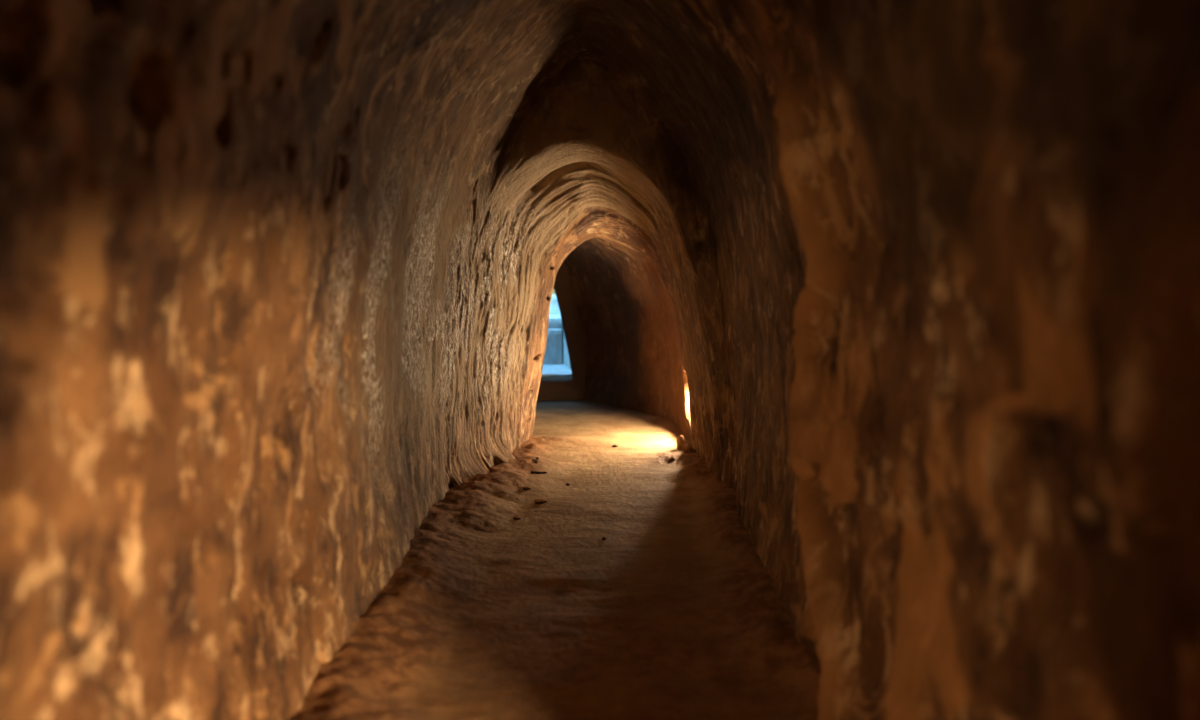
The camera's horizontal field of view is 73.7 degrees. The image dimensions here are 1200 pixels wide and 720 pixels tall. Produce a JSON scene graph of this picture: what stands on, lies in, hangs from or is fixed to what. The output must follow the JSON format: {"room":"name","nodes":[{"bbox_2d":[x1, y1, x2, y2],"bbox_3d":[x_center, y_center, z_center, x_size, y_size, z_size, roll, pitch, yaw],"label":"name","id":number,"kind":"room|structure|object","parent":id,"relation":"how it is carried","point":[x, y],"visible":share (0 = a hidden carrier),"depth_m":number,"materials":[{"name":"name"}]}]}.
{"room":"underground tunnel","nodes":[
{"label":"underground tunnel","id":0,"kind":"room"},
{"bbox_2d":[0,0,508,719],"bbox_3d":[-0.556,0.088,0.527,0.548,1.331,4.228,0,6,0],"label":"wall","id":1,"kind":"structure","parent":0,"point":[233,232],"depth_m":1.00,"materials":[{"name":"brown stone"}]},
{"bbox_2d":[288,400,820,719],"bbox_3d":[-0.265,0.500,2.023,1.770,0.070,7.310,0,6,0],"label":"floor","id":2,"kind":"structure","parent":0,"point":[487,613],"depth_m":1.78,"materials":[{"name":"brown soil"}]},
{"bbox_2d":[531,471,546,473],"bbox_3d":[-0.220,0.404,2.885,0.065,0.018,0.015,-4,7,-29],"label":"twig","id":3,"kind":"object","parent":2,"relation":"on","point":[532,472],"visible":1,"depth_m":2.88,"materials":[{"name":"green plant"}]},
{"bbox_2d":[535,498,547,503],"bbox_3d":[-0.191,0.457,2.590,0.046,0.014,0.038,-4,7,-29],"label":"clod","id":4,"kind":"object","parent":2,"relation":"on","point":[539,500],"visible":1,"depth_m":2.58,"materials":[{"name":"brown soil"}]},
{"bbox_2d":[677,436,684,449],"bbox_3d":[0.342,0.354,3.371,0.035,0.074,0.046,-3,7,-23],"label":"clod","id":5,"kind":"object","parent":2,"relation":"on","point":[680,441],"visible":0.74,"depth_m":3.35,"materials":[{"name":"brown soil"}]},
{"bbox_2d":[682,444,691,452],"bbox_3d":[0.352,0.358,3.225,0.043,0.041,0.033,4,8,32],"label":"clod","id":6,"kind":"object","parent":2,"relation":"on","point":[686,448],"visible":0.98,"depth_m":3.21,"materials":[{"name":"brown soil"}]},
{"bbox_2d":[541,362,571,376],"bbox_3d":[-0.550,0.165,5.614,1.900,0.318,1.480,0,6,0],"label":"floor","id":7,"kind":"structure","parent":0,"point":[548,369],"depth_m":5.06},
{"bbox_2d":[543,295,562,363],"bbox_3d":[-0.874,-0.241,5.825,1.232,0.440,0.950,0,6,0],"label":"stairs","id":8,"kind":"structure","parent":7,"relation":"on","point":[554,346],"depth_m":5.39,"materials":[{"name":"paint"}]},
{"bbox_2d":[537,262,586,400],"bbox_3d":[-0.391,-0.392,4.695,2.107,2.859,0.230,0,6,0],"label":"wall","id":9,"kind":"structure","parent":0,"point":[568,387],"depth_m":4.63,"materials":[{"name":"brown stone"}]},
{"bbox_2d":[563,331,570,369],"bbox_3d":[0.000,-0.856,5.594,0.500,1.850,1.690,0,6,0],"label":"wall","id":10,"kind":"structure","parent":0,"point":[566,362],"depth_m":5.29,"materials":[{"name":"paint"}]},
{"bbox_2d":[445,0,717,126],"bbox_3d":[-0.035,-0.653,0.454,0.551,0.293,4.250,0,6,0],"label":"ceiling","id":11,"kind":"structure","parent":0,"point":[519,46],"depth_m":2.21,"materials":[{"name":"brown stone"}]},
{"bbox_2d":[445,57,739,490],"bbox_3d":[0.013,-0.275,3.055,1.089,1.491,1.132,0,6,0],"label":"wall","id":12,"kind":"structure","parent":0,"point":[588,156],"depth_m":2.74,"materials":[{"name":"brown stone"}]},
{"bbox_2d":[563,237,686,433],"bbox_3d":[-0.303,-0.164,4.130,1.470,1.025,1.019,0,6,0],"label":"wall","id":13,"kind":"structure","parent":0,"point":[625,306],"depth_m":4.25,"materials":[{"name":"brown stone"}]},
{"bbox_2d":[660,0,1199,719],"bbox_3d":[0.450,0.089,0.527,0.515,1.327,4.231,0,6,0],"label":"wall","id":14,"kind":"structure","parent":0,"point":[959,240],"depth_m":0.84,"materials":[{"name":"brown stone"}]}
]}

